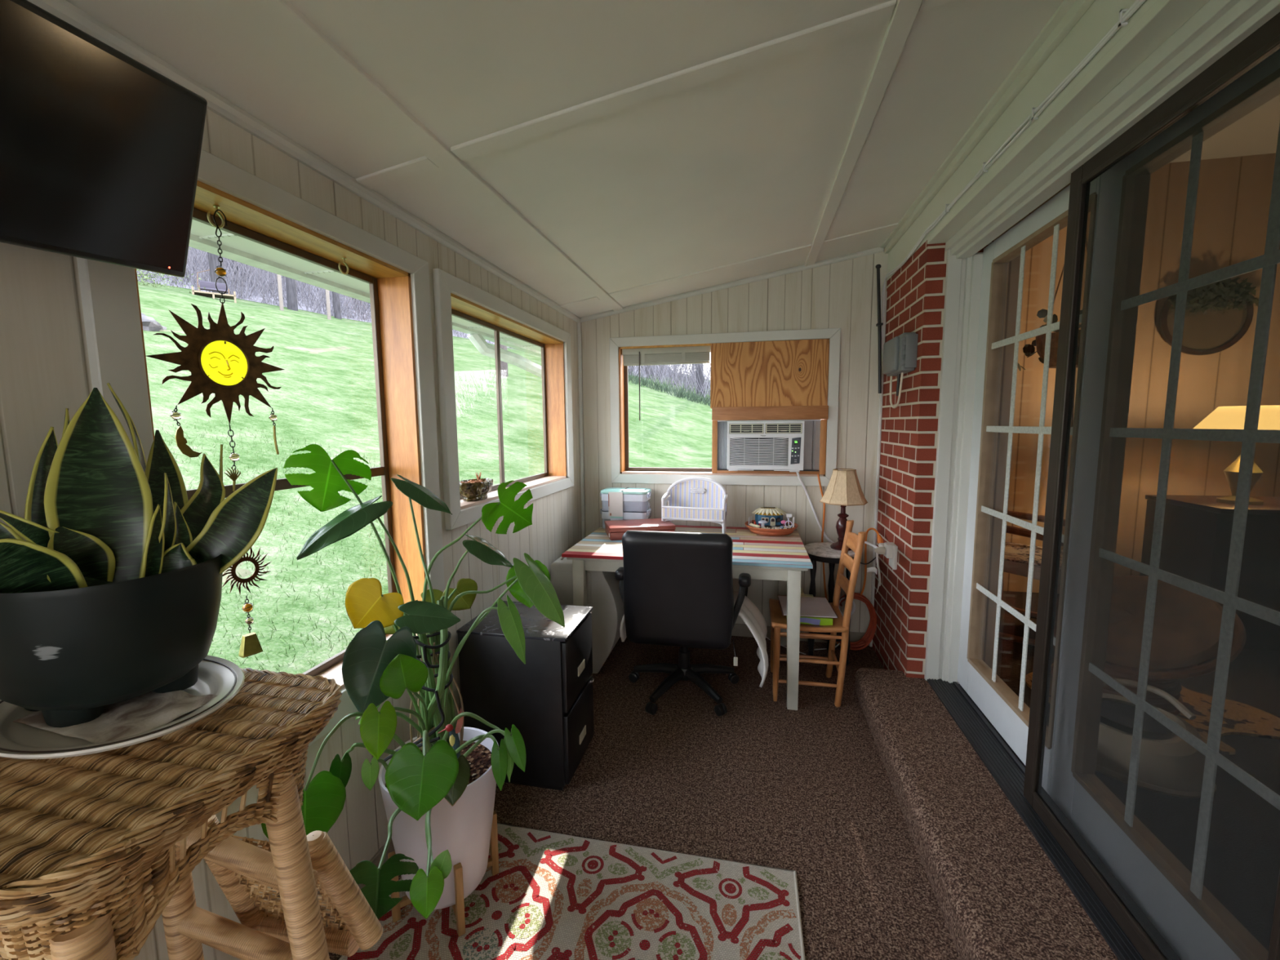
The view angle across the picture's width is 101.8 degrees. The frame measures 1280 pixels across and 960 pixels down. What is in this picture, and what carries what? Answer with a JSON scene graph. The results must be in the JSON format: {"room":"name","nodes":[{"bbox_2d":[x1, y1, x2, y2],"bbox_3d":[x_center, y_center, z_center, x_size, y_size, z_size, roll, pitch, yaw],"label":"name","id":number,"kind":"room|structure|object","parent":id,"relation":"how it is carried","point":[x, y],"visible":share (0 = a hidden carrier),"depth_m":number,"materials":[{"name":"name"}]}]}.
{"room":"sunroom","nodes":[
{"label":"sunroom","id":0,"kind":"room"},
{"bbox_2d":[0,108,582,959],"bbox_3d":[-1.083,0.266,0.753,0.140,2.190,6.164,1,6,12],"label":"wall","id":1,"kind":"structure","parent":0,"point":[45,371],"depth_m":1.27,"materials":[{"name":"wood"}]},
{"bbox_2d":[0,0,207,277],"bbox_3d":[-0.884,-0.457,0.666,0.270,0.336,0.553,1,6,12],"label":"television","id":2,"kind":"object","parent":1,"relation":"attached to","point":[100,149],"visible":1,"depth_m":0.76,"materials":[{"name":"black"}]},
{"bbox_2d":[76,149,444,814],"bbox_3d":[-0.924,-0.017,1.445,0.160,1.411,1.007,1,6,12],"label":"window","id":3,"kind":"structure","parent":1,"relation":"in","point":[255,210],"depth_m":1.56,"materials":[{"name":"white paint"}]},
{"bbox_2d":[207,204,224,228],"bbox_3d":[-0.965,-0.601,1.183,0.012,0.054,0.039,1,6,12],"label":"hook","id":4,"kind":"object","parent":3,"relation":"attached to","point":[216,206],"visible":1,"depth_m":1.18,"materials":[{"name":"gold metal"}]},
{"bbox_2d":[146,209,284,657],"bbox_3d":[-0.966,-0.092,1.221,0.029,1.046,0.266,3,7,30],"label":"wind chime","id":5,"kind":"object","parent":4,"relation":"hanging from","point":[197,339],"visible":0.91,"depth_m":1.21,"materials":[{"name":"metal"}]},
{"bbox_2d":[26,0,580,323],"bbox_3d":[-1.031,-0.750,0.568,0.040,0.038,6.044,1,6,12],"label":"trim","id":6,"kind":"structure","parent":1,"relation":"attached to","point":[64,10],"depth_m":1.22,"materials":[{"name":"white paint"}]},
{"bbox_2d":[327,837,395,910],"bbox_3d":[-1.012,1.320,0.793,0.012,0.085,6.044,1,6,12],"label":"baseboard","id":7,"kind":"structure","parent":1,"relation":"attached to","point":[375,860],"depth_m":1.65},
{"bbox_2d":[190,219,541,351],"bbox_3d":[-1.341,-0.690,0.846,0.450,0.026,7.444,1,6,12],"label":"soffit","id":8,"kind":"structure","parent":1,"relation":"attached to","point":[204,231],"depth_m":1.91,"materials":[{"name":"paint"}]},
{"bbox_2d":[188,233,541,356],"bbox_3d":[-1.586,-0.732,0.892,0.070,0.128,7.444,1,6,12],"label":"fascia","id":9,"kind":"object","parent":8,"relation":"attached to","point":[206,245],"depth_m":2.01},
{"bbox_2d":[466,333,542,377],"bbox_3d":[-0.774,0.199,3.849,0.088,2.448,0.999,5,8,39],"label":"downspout","id":10,"kind":"object","parent":8,"relation":"attached to","point":[478,341],"visible":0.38,"depth_m":3.54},
{"bbox_2d":[432,268,573,529],"bbox_3d":[-0.662,-0.368,2.663,0.164,0.970,1.440,1,6,12],"label":"window","id":11,"kind":"structure","parent":1,"relation":"in","point":[454,296],"depth_m":2.61,"materials":[{"name":"white paint"}]},
{"bbox_2d":[459,471,493,502],"bbox_3d":[-0.726,0.028,2.289,0.135,0.115,0.220,1,6,12],"label":"ceramic planter","id":12,"kind":"object","parent":11,"relation":"on","point":[477,489],"visible":0.95,"depth_m":2.24,"materials":[{"name":"brown ceramic"}]},
{"bbox_2d":[66,0,1063,317],"bbox_3d":[0.010,-0.988,0.323,2.419,0.533,6.324,1,6,12],"label":"ceiling","id":13,"kind":"structure","parent":0,"point":[742,165],"depth_m":1.42,"materials":[{"name":"paint"}]},
{"bbox_2d":[355,155,439,190],"bbox_3d":[-0.709,-0.886,1.506,0.250,0.052,0.060,1,6,12],"label":"trim","id":14,"kind":"structure","parent":13,"relation":"attached to","point":[423,164],"depth_m":1.50,"materials":[{"name":"paint"}]},
{"bbox_2d":[235,0,623,311],"bbox_3d":[-0.755,-0.802,0.504,0.064,0.024,6.044,1,6,12],"label":"trim","id":15,"kind":"structure","parent":13,"relation":"attached to","point":[281,16],"depth_m":1.25,"materials":[{"name":"paint"}]},
{"bbox_2d":[450,0,896,160],"bbox_3d":[0.036,-1.004,1.336,1.131,0.203,0.060,1,6,12],"label":"trim","id":16,"kind":"structure","parent":13,"relation":"attached to","point":[881,14],"depth_m":1.31,"materials":[{"name":"paint"}]},
{"bbox_2d":[608,244,811,297],"bbox_3d":[0.377,-1.183,2.956,1.131,0.203,0.060,1,6,12],"label":"trim","id":17,"kind":"structure","parent":13,"relation":"attached to","point":[806,246],"depth_m":2.94,"materials":[{"name":"paint"}]},
{"bbox_2d":[804,0,923,266],"bbox_3d":[0.415,-0.987,0.237,0.057,0.025,6.044,1,6,12],"label":"trim","id":18,"kind":"structure","parent":13,"relation":"attached to","point":[904,15],"depth_m":1.55,"materials":[{"name":"paint"}]},
{"bbox_2d":[328,635,959,959],"bbox_3d":[-0.078,1.427,0.685,2.188,0.120,6.194,1,6,12],"label":"floor","id":19,"kind":"structure","parent":0,"point":[808,790],"depth_m":2.02,"materials":[{"name":"brown carpet"}]},
{"bbox_2d":[456,600,595,791],"bbox_3d":[-0.460,0.888,2.211,0.461,0.627,0.358,1,6,12],"label":"filing cabinet","id":20,"kind":"object","parent":19,"relation":"on","point":[548,698],"visible":0.9,"depth_m":2.04,"materials":[{"name":"metal"}]},
{"bbox_2d":[338,822,805,959],"bbox_3d":[-0.284,1.337,0.916,1.225,0.012,1.786,1,6,12],"label":"rug","id":21,"kind":"object","parent":19,"relation":"on","point":[552,895],"visible":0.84,"depth_m":1.53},
{"bbox_2d":[0,667,382,959],"bbox_3d":[-0.731,0.852,0.794,0.468,0.995,0.476,1,6,12],"label":"stand","id":22,"kind":"object","parent":21,"relation":"on","point":[68,825],"visible":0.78,"depth_m":0.68,"materials":[{"name":"wicker"}]},
{"bbox_2d":[0,655,244,759],"bbox_3d":[-0.787,0.338,0.785,0.371,0.028,0.274,2,7,18],"label":"oval platter","id":23,"kind":"object","parent":22,"relation":"on","point":[220,677],"visible":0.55,"depth_m":0.72,"materials":[{"name":"white"}]},
{"bbox_2d":[12,689,217,743],"bbox_3d":[-0.767,0.338,0.767,0.225,0.010,0.126,1,6,17],"label":"cloth","id":24,"kind":"object","parent":23,"relation":"on","point":[151,710],"visible":0.66,"depth_m":0.74,"materials":[{"name":"fabric"}]},
{"bbox_2d":[0,382,277,727],"bbox_3d":[-0.815,0.085,0.823,0.321,0.491,0.346,2,7,21],"label":"potted snake plant","id":25,"kind":"object","parent":23,"relation":"on","point":[112,594],"visible":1,"depth_m":0.76,"materials":[{"name":"green plant"}]},
{"bbox_2d":[387,810,498,936],"bbox_3d":[-0.584,1.159,1.572,0.233,0.206,0.227,1,6,12],"label":"wooden plant stand","id":26,"kind":"object","parent":21,"relation":"on","point":[493,861],"visible":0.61,"depth_m":1.49,"materials":[{"name":"brown wood"}]},
{"bbox_2d":[261,444,564,919],"bbox_3d":[-0.558,0.566,1.370,0.693,1.320,0.750,2,7,24],"label":"monstera","id":27,"kind":"object","parent":26,"relation":"on","point":[439,805],"visible":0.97,"depth_m":1.36,"materials":[{"name":"green plant"}]},
{"bbox_2d":[437,706,463,758],"bbox_3d":[-0.501,0.721,1.348,0.055,0.339,0.176,-5,7,-34],"label":"bird figurine","id":28,"kind":"object","parent":27,"relation":"on","point":[454,739],"visible":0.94,"depth_m":1.28,"materials":[{"name":"metal"}]},
{"bbox_2d":[377,726,497,909],"bbox_3d":[-0.585,1.015,1.556,0.332,0.386,0.332,1,6,12],"label":"pot","id":29,"kind":"object","parent":26,"relation":"on","point":[464,828],"depth_m":1.45,"materials":[{"name":"ceramic"}]},
{"bbox_2d":[551,556,624,673],"bbox_3d":[-0.276,0.756,3.168,0.395,0.680,0.432,1,6,12],"label":"appliance","id":30,"kind":"object","parent":19,"relation":"on","point":[603,594],"visible":0.44,"depth_m":2.95,"materials":[{"name":"white plastic"}]},
{"bbox_2d":[614,530,751,715],"bbox_3d":[0.238,0.676,2.772,0.686,0.915,0.605,1,6,12],"label":"office chair","id":31,"kind":"object","parent":19,"relation":"on","point":[676,588],"visible":1,"depth_m":2.52,"materials":[{"name":"black leather"}]},
{"bbox_2d":[619,591,768,687],"bbox_3d":[0.283,0.792,2.729,0.752,0.338,0.420,1,6,12],"label":"throw","id":32,"kind":"object","parent":31,"relation":"on","point":[749,613],"visible":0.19,"depth_m":2.62,"materials":[{"name":"fabric"}]},
{"bbox_2d":[561,524,813,710],"bbox_3d":[0.299,0.725,3.083,1.268,0.750,0.874,1,6,12],"label":"table","id":33,"kind":"object","parent":19,"relation":"on","point":[783,558],"visible":0.62,"depth_m":2.74,"materials":[{"name":"multicoloured wood"}]},
{"bbox_2d":[600,487,651,520],"bbox_3d":[-0.091,0.185,3.439,0.324,0.253,0.196,1,6,12],"label":"case","id":34,"kind":"object","parent":33,"relation":"on","point":[618,499],"visible":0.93,"depth_m":3.36,"materials":[{"name":"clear plastic"}]},
{"bbox_2d":[601,491,650,509],"bbox_3d":[-0.091,0.137,3.437,0.302,0.112,0.182,1,6,12],"label":"tray","id":35,"kind":"object","parent":34,"relation":"on","point":[616,500],"depth_m":3.35,"materials":[{"name":"grey plastic"}]},
{"bbox_2d":[601,507,650,520],"bbox_3d":[-0.090,0.255,3.449,0.302,0.112,0.182,1,6,12],"label":"tray","id":36,"kind":"object","parent":34,"relation":"on","point":[626,513],"depth_m":3.36,"materials":[{"name":"grey plastic"}]},
{"bbox_2d":[604,518,675,540],"bbox_3d":[-0.005,0.300,3.200,0.396,0.074,0.246,-2,6,-11],"label":"wooden box","id":37,"kind":"object","parent":33,"relation":"on","point":[615,529],"visible":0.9,"depth_m":3.11,"materials":[{"name":"red wood"}]},
{"bbox_2d":[661,476,727,533],"bbox_3d":[0.345,0.157,3.256,0.403,0.341,0.169,1,7,18],"label":"settee","id":38,"kind":"object","parent":33,"relation":"on","point":[700,499],"visible":0.98,"depth_m":3.27,"materials":[{"name":"wicker"}]},
{"bbox_2d":[744,520,797,536],"bbox_3d":[0.817,0.300,3.243,0.320,0.052,0.320,1,6,12],"label":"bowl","id":39,"kind":"object","parent":33,"relation":"on","point":[769,531],"visible":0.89,"depth_m":3.13,"materials":[{"name":"ceramic"}]},
{"bbox_2d":[751,506,786,525],"bbox_3d":[0.811,0.224,3.272,0.211,0.110,0.143,1,6,12],"label":"house","id":40,"kind":"object","parent":39,"relation":"in","point":[773,516],"visible":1,"depth_m":3.23,"materials":[{"name":"blue ceramic"}]},
{"bbox_2d":[768,520,866,707],"bbox_3d":[0.916,0.680,2.763,0.438,0.902,0.378,1,6,12],"label":"chair","id":41,"kind":"object","parent":19,"relation":"on","point":[855,542],"visible":0.8,"depth_m":2.65,"materials":[{"name":"brown wood"}]},
{"bbox_2d":[786,615,832,625],"bbox_3d":[0.885,0.705,2.743,0.220,0.038,0.212,1,6,12],"label":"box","id":42,"kind":"object","parent":41,"relation":"on","point":[803,620],"visible":0.37,"depth_m":2.63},
{"bbox_2d":[778,601,837,617],"bbox_3d":[0.880,0.680,2.742,0.270,0.011,0.200,1,6,9],"label":"book","id":43,"kind":"object","parent":42,"relation":"on","point":[779,602],"visible":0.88,"depth_m":2.72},
{"bbox_2d":[777,587,836,617],"bbox_3d":[0.880,0.644,2.772,0.273,0.054,0.347,1,6,12],"label":"clipboard","id":44,"kind":"object","parent":43,"relation":"on","point":[811,606],"visible":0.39,"depth_m":2.74,"materials":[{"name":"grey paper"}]},
{"bbox_2d":[804,542,854,666],"bbox_3d":[1.144,0.746,3.131,0.328,0.684,0.328,1,6,12],"label":"side table","id":45,"kind":"object","parent":19,"relation":"on","point":[822,552],"visible":0.43,"depth_m":3.08,"materials":[{"name":"wood"}]},
{"bbox_2d":[819,468,880,564],"bbox_3d":[1.282,0.231,3.040,0.427,0.583,0.280,4,8,34],"label":"table lamp","id":46,"kind":"object","parent":45,"relation":"on","point":[843,489],"depth_m":3.00,"materials":[{"name":"fabric"}]},
{"bbox_2d":[838,592,876,650],"bbox_3d":[1.344,0.884,3.275,0.272,0.364,0.084,1,6,12],"label":"coil","id":47,"kind":"object","parent":19,"relation":"on","point":[868,635],"visible":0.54,"depth_m":3.24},
{"bbox_2d":[855,667,1118,959],"bbox_3d":[0.734,1.348,0.087,0.316,0.153,5.380,1,6,12],"label":"carpeted step","id":48,"kind":"structure","parent":19,"relation":"on","point":[998,895],"depth_m":1.60,"materials":[{"name":"brown carpet"}]},
{"bbox_2d":[581,251,888,645],"bbox_3d":[0.574,-0.199,3.469,1.979,2.500,0.140,1,6,12],"label":"wall","id":49,"kind":"structure","parent":0,"point":[842,295],"depth_m":3.31,"materials":[{"name":"wood"}]},
{"bbox_2d":[577,322,585,539],"bbox_3d":[-0.404,-0.015,3.619,0.030,2.117,0.032,1,6,12],"label":"trim","id":50,"kind":"structure","parent":49,"relation":"attached to","point":[580,348],"depth_m":3.57,"materials":[{"name":"white paint"}]},
{"bbox_2d":[608,328,840,486],"bbox_3d":[0.526,-0.459,3.428,1.456,0.971,0.184,1,6,12],"label":"window","id":51,"kind":"structure","parent":49,"relation":"in","point":[621,472],"depth_m":3.34,"materials":[{"name":"white paint"}]},
{"bbox_2d":[622,346,711,420],"bbox_3d":[0.171,-0.635,3.455,0.587,0.477,0.040,1,6,12],"label":"mini blind","id":52,"kind":"object","parent":51,"relation":"attached to","point":[676,355],"visible":1,"depth_m":3.43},
{"bbox_2d":[716,419,821,471],"bbox_3d":[0.829,-0.253,3.389,0.640,0.379,0.252,1,6,12],"label":"air conditioner","id":53,"kind":"object","parent":51,"relation":"attached to","point":[764,445],"visible":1,"depth_m":3.29,"materials":[{"name":"white"}]},
{"bbox_2d":[716,421,728,469],"bbox_3d":[0.540,-0.227,3.409,0.067,0.312,0.017,1,6,12],"label":"panel","id":54,"kind":"object","parent":53,"relation":"hanging from","point":[722,425],"depth_m":3.41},
{"bbox_2d":[729,423,763,433],"bbox_3d":[0.674,-0.325,3.293,0.210,0.058,0.014,1,6,12],"label":"air vent","id":55,"kind":"object","parent":53,"relation":"attached to","point":[734,428],"depth_m":3.30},
{"bbox_2d":[765,423,802,433],"bbox_3d":[0.897,-0.322,3.247,0.218,0.058,0.014,1,6,12],"label":"air vent","id":56,"kind":"object","parent":53,"relation":"attached to","point":[770,428],"depth_m":3.25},
{"bbox_2d":[803,420,820,470],"bbox_3d":[1.083,-0.218,3.292,0.101,0.312,0.019,1,6,12],"label":"panel","id":57,"kind":"object","parent":53,"relation":"attached to","point":[812,428],"depth_m":3.29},
{"bbox_2d":[795,471,877,548],"bbox_3d":[1.245,0.189,3.152,0.185,0.480,0.578,-6,9,-43],"label":"power cord","id":58,"kind":"object","parent":53,"relation":"attached to","point":[797,473],"visible":0.58,"depth_m":3.30,"materials":[{"name":"white plastic"}]},
{"bbox_2d":[710,338,828,408],"bbox_3d":[0.806,-0.664,3.286,0.714,0.411,0.020,1,6,12],"label":"plywood panel","id":59,"kind":"object","parent":51,"relation":"attached to","point":[781,373],"visible":0.98,"depth_m":3.28,"materials":[{"name":"wood"}]},
{"bbox_2d":[817,469,840,645],"bbox_3d":[1.209,0.499,3.311,0.194,1.129,0.034,3,7,27],"label":"extension cord","id":60,"kind":"object","parent":51,"relation":"hanging from","point":[818,475],"visible":0.7,"depth_m":3.31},
{"bbox_2d":[580,246,884,322],"bbox_3d":[0.512,-1.223,3.294,1.904,0.356,0.034,1,6,12],"label":"trim","id":61,"kind":"structure","parent":49,"relation":"attached to","point":[877,250],"depth_m":3.26,"materials":[{"name":"white paint"}]},
{"bbox_2d":[731,623,865,644],"bbox_3d":[0.540,1.009,3.532,1.897,0.085,0.012,1,6,12],"label":"baseboard","id":62,"kind":"structure","parent":49,"relation":"attached to","point":[739,629],"depth_m":3.46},
{"bbox_2d":[875,264,883,393],"bbox_3d":[1.422,-0.896,3.105,0.063,0.751,0.043,1,6,12],"label":"rod","id":63,"kind":"object","parent":49,"relation":"attached to","point":[879,323],"visible":1,"depth_m":3.09,"materials":[{"name":"plastic"}]},
{"bbox_2d":[880,0,1095,253],"bbox_3d":[0.829,-1.040,0.143,0.050,0.050,6.042,1,6,12],"label":"trim","id":64,"kind":"structure","parent":49,"relation":"attached to","point":[1069,12],"depth_m":1.64,"materials":[{"name":"white paint"}]},
{"bbox_2d":[822,222,897,245],"bbox_3d":[1.193,-1.313,2.769,0.413,0.079,0.060,1,6,12],"label":"trim","id":65,"kind":"structure","parent":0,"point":[893,225],"depth_m":2.77,"materials":[{"name":"paint"}]},
{"bbox_2d":[872,238,993,678],"bbox_3d":[1.559,-0.026,2.905,0.285,2.262,0.871,1,6,12],"label":"brick wall","id":66,"kind":"structure","parent":0,"point":[916,291],"depth_m":2.60,"materials":[{"name":"brick"}]},
{"bbox_2d":[869,291,887,646],"bbox_3d":[1.470,-0.028,3.215,0.016,2.200,0.020,1,6,12],"label":"trim","id":67,"kind":"structure","parent":66,"relation":"attached to","point":[880,413],"depth_m":3.20,"materials":[{"name":"white paint"}]},
{"bbox_2d":[866,534,897,593],"bbox_3d":[1.348,0.492,2.934,0.126,0.330,0.236,1,6,12],"label":"wall outlet","id":68,"kind":"object","parent":66,"relation":"attached to","point":[890,550],"visible":1,"depth_m":2.85,"materials":[{"name":"plastic"}]},
{"bbox_2d":[882,332,918,408],"bbox_3d":[1.328,-0.553,2.684,0.090,0.362,0.315,1,6,12],"label":"junction box","id":69,"kind":"object","parent":66,"relation":"attached to","point":[900,353],"visible":1,"depth_m":2.58,"materials":[{"name":"grey plastic"}]},
{"bbox_2d":[924,249,982,684],"bbox_3d":[1.499,-0.039,2.446,0.188,2.082,0.048,1,6,12],"label":"trim","id":70,"kind":"structure","parent":66,"relation":"attached to","point":[963,278],"depth_m":2.44,"materials":[{"name":"white paint"}]},
{"bbox_2d":[927,0,1209,244],"bbox_3d":[0.810,-0.808,-0.204,0.077,0.026,5.309,1,6,12],"label":"trim","id":71,"kind":"structure","parent":66,"relation":"attached to","point":[1163,18],"depth_m":1.31,"materials":[{"name":"white paint"}]},
{"bbox_2d":[945,0,1279,258],"bbox_3d":[0.896,-0.756,-0.216,0.098,0.080,5.309,1,6,12],"label":"trim","id":72,"kind":"structure","parent":66,"relation":"attached to","point":[1219,26],"depth_m":1.27,"materials":[{"name":"white paint"}]},
{"bbox_2d":[982,182,1070,670],"bbox_3d":[1.309,-0.303,0.744,0.130,2.955,6.450,1,6,12],"label":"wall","id":73,"kind":"structure","parent":0,"point":[1013,267],"depth_m":2.42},
{"bbox_2d":[957,174,1101,795],"bbox_3d":[1.472,0.018,2.026,0.056,2.015,0.798,1,6,12],"label":"door","id":74,"kind":"structure","parent":73,"relation":"in","point":[1007,712],"depth_m":2.10,"materials":[{"name":"white paint"}]},
{"bbox_2d":[927,678,1181,959],"bbox_3d":[1.005,1.321,-0.009,0.252,0.122,5.311,1,6,12],"label":"trim","id":75,"kind":"structure","parent":73,"relation":"attached to","point":[1008,771],"depth_m":1.68,"materials":[{"name":"black metal"}]},
{"bbox_2d":[1023,12,1279,959],"bbox_3d":[1.209,0.123,1.223,0.027,2.000,0.888,1,6,12],"label":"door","id":76,"kind":"structure","parent":73,"relation":"in","point":[1264,41],"depth_m":1.53,"materials":[{"name":"brown metal"}]},
{"bbox_2d":[1049,48,1279,959],"bbox_3d":[1.299,0.109,1.206,0.056,2.015,0.885,1,6,12],"label":"door","id":77,"kind":"structure","parent":73,"relation":"in","point":[1193,922],"depth_m":1.38,"materials":[{"name":"white paint"}]},
{"bbox_2d":[887,0,1208,279],"bbox_3d":[1.046,-1.004,0.102,0.400,0.298,6.044,1,6,12],"label":"wall","id":78,"kind":"structure","parent":0,"point":[1101,15],"depth_m":1.51,"materials":[{"name":"white paint"}]},
{"bbox_2d":[881,0,1139,349],"bbox_3d":[0.847,-0.689,0.218,0.024,0.452,5.920,1,6,12],"label":"wire","id":79,"kind":"object","parent":78,"relation":"attached to","point":[1132,6],"visible":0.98,"depth_m":1.57,"materials":[{"name":"white plastic"}]},
{"bbox_2d":[880,0,1145,318],"bbox_3d":[0.840,-0.682,0.221,0.037,0.440,5.920,1,6,12],"label":"wire","id":80,"kind":"object","parent":78,"relation":"attached to","point":[1140,2],"visible":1,"depth_m":1.46,"materials":[{"name":"white plastic"}]},
{"bbox_2d":[995,591,1279,951],"bbox_3d":[3.314,1.244,0.493,4.080,0.100,6.450,1,6,12],"label":"floor","id":81,"kind":"structure","parent":0,"point":[1242,866],"depth_m":1.71,"materials":[{"name":"brown carpet"}]},
{"bbox_2d":[999,510,1065,648],"bbox_3d":[2.301,0.340,3.172,0.607,1.135,0.981,-6,8,-39],"label":"rocking chair","id":82,"kind":"object","parent":81,"relation":"on","point":[1021,569],"visible":0.07,"depth_m":2.99,"materials":[{"name":"brown wood"}]},
{"bbox_2d":[1004,542,1062,568],"bbox_3d":[2.376,0.643,3.118,0.509,0.406,0.453,-6,8,-39],"label":"fringed throw","id":83,"kind":"object","parent":82,"relation":"on","point":[1024,557],"visible":0.15,"depth_m":3.11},
{"bbox_2d":[1025,662,1279,754],"bbox_3d":[2.254,0.991,2.371,0.879,0.012,0.772,-2,6,-16],"label":"rug","id":84,"kind":"object","parent":81,"relation":"on","point":[1238,718],"visible":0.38,"depth_m":2.19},
{"bbox_2d":[1050,575,1246,715],"bbox_3d":[2.277,0.735,2.408,0.632,0.491,0.625,1,6,12],"label":"papasan chair","id":85,"kind":"object","parent":84,"relation":"on","point":[1166,680],"visible":0.38,"depth_m":2.18,"materials":[{"name":"wicker"}]},
{"bbox_2d":[1055,577,1234,669],"bbox_3d":[2.280,0.638,2.389,0.547,0.306,0.564,1,6,12],"label":"cushion","id":86,"kind":"object","parent":85,"relation":"on","point":[1186,628],"visible":0.7,"depth_m":2.28,"materials":[{"name":"fabric"}]},
{"bbox_2d":[1095,678,1216,798],"bbox_3d":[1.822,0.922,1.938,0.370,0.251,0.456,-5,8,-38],"label":"chair","id":87,"kind":"object","parent":81,"relation":"on","point":[1168,765],"visible":0.48,"depth_m":1.84,"materials":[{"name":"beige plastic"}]},
{"bbox_2d":[1139,494,1279,651],"bbox_3d":[4.105,0.527,2.934,1.850,0.785,0.562,1,6,12],"label":"sideboard","id":88,"kind":"object","parent":81,"relation":"on","point":[1197,532],"visible":0.53,"depth_m":2.86,"materials":[{"name":"black wood"}]},
{"bbox_2d":[1193,404,1279,505],"bbox_3d":[3.441,-0.143,2.960,0.463,0.550,0.463,1,6,12],"label":"table lamp","id":89,"kind":"object","parent":88,"relation":"on","point":[1233,417],"visible":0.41,"depth_m":2.91,"materials":[{"name":"brown"}]},
{"bbox_2d":[1003,152,1279,593],"bbox_3d":[3.972,-0.627,3.514,4.080,2.955,0.100,1,6,12],"label":"wall","id":90,"kind":"structure","parent":0,"point":[1233,197],"depth_m":3.52,"materials":[{"name":"wood"}]},
{"bbox_2d":[1159,276,1258,355],"bbox_3d":[3.706,-1.079,3.385,0.508,0.516,0.103,1,6,12],"label":"wreath","id":91,"kind":"object","parent":90,"relation":"attached to","point":[1218,314],"visible":0.81,"depth_m":3.40,"materials":[{"name":"brown wood"}]},
{"bbox_2d":[1167,281,1246,350],"bbox_3d":[3.715,-1.075,3.424,0.456,0.456,0.001,1,6,12],"label":"mirror glass","id":92,"kind":"object","parent":91,"relation":"attached to","point":[1212,329],"depth_m":3.42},
{"bbox_2d":[1168,94,1279,163],"bbox_3d":[3.289,-1.773,0.165,4.080,0.100,6.450,1,6,12],"label":"ceiling","id":93,"kind":"structure","parent":0,"point":[1256,132],"depth_m":3.11,"materials":[{"name":"paint"}]},
{"label":"outside","id":94,"kind":"structure","parent":0,"visible":0},
{"bbox_2d":[1017,235,1088,426],"bbox_3d":[2.361,-0.846,2.853,0.482,1.191,0.490,1,6,12],"label":"hanging plant","id":95,"kind":"object","parent":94,"point":[1028,349],"visible":0.24,"depth_m":2.86,"materials":[{"name":"green plant"}]},
{"bbox_2d":[1035,329,1080,368],"bbox_3d":[2.367,-0.709,2.866,0.312,0.187,0.312,1,6,12],"label":"basket","id":96,"kind":"object","parent":95,"relation":"on","point":[1040,340],"depth_m":2.84,"materials":[{"name":"wicker"}]},
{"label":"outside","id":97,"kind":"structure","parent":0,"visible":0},
{"bbox_2d":[137,280,736,674],"bbox_3d":[-10.951,-9.504,30.038,62.000,20.148,84.000,1,6,12],"label":"lawn","id":98,"kind":"structure","parent":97,"point":[326,397],"depth_m":10.45,"materials":[{"name":"plant"}]},
{"bbox_2d":[141,313,166,331],"bbox_3d":[-14.701,-4.386,15.095,1.575,1.006,2.147,-3,7,-24],"label":"boulder","id":99,"kind":"object","parent":98,"relation":"on","point":[148,323],"visible":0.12,"depth_m":14.82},
{"bbox_2d":[136,248,205,293],"bbox_3d":[-25.478,-11.134,25.953,5.199,2.563,5.423,3,7,26],"label":"bush","id":100,"kind":"object","parent":98,"relation":"on","point":[147,277],"visible":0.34,"depth_m":27.06,"materials":[{"name":"green plant"}]},
{"bbox_2d":[191,269,236,302],"bbox_3d":[-23.648,-10.755,28.867,1.886,1.772,0.990,-5,8,-38],"label":"garden bench","id":101,"kind":"object","parent":98,"relation":"on","point":[210,286],"visible":0.95,"depth_m":28.87,"materials":[{"name":"wood"}]},
{"bbox_2d":[207,252,227,293],"bbox_3d":[-24.775,-21.929,28.062,9.672,23.142,7.864,3,7,28],"label":"bare tree","id":102,"kind":"object","parent":98,"relation":"on","point":[213,260],"visible":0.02,"depth_m":30.93,"materials":[{"name":"grey plant"}]},
{"bbox_2d":[285,276,297,311],"bbox_3d":[-25.161,-19.974,34.702,9.745,18.312,6.619,3,7,28],"label":"bare tree","id":103,"kind":"object","parent":98,"relation":"on","point":[291,296],"visible":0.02,"depth_m":33.73,"materials":[{"name":"grey plant"}]},
{"bbox_2d":[153,417,466,674],"bbox_3d":[-4.558,0.623,4.631,7.101,2.517,8.078,1,6,12],"label":"grass tufts","id":104,"kind":"object","parent":98,"relation":"on","point":[371,532],"visible":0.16,"depth_m":5.04,"materials":[{"name":"plant"}]},
{"bbox_2d":[627,369,710,405],"bbox_3d":[4.263,-6.441,33.171,24.685,4.864,6.339,5,8,42],"label":"thicket","id":105,"kind":"object","parent":98,"relation":"on","point":[682,393],"visible":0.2,"depth_m":34.06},
{"bbox_2d":[627,351,711,399],"bbox_3d":[11.974,-12.132,44.238,49.134,15.403,30.491,3,7,29],"label":"brush","id":106,"kind":"object","parent":98,"relation":"on","point":[682,373],"visible":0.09,"depth_m":40.69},
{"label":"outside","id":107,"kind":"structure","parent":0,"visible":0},
{"bbox_2d":[137,249,671,377],"bbox_3d":[-14.644,-17.582,43.373,124.636,26.827,70.170,1,6,12],"label":"wooded hill","id":108,"kind":"structure","parent":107,"point":[260,299],"depth_m":36.83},
{"bbox_2d":[137,246,514,349],"bbox_3d":[-29.703,-16.939,40.917,67.362,17.738,27.501,-4,7,-28],"label":"trees","id":109,"kind":"object","parent":108,"relation":"on","point":[242,267],"visible":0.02,"depth_m":35.41,"materials":[{"name":"plant"}]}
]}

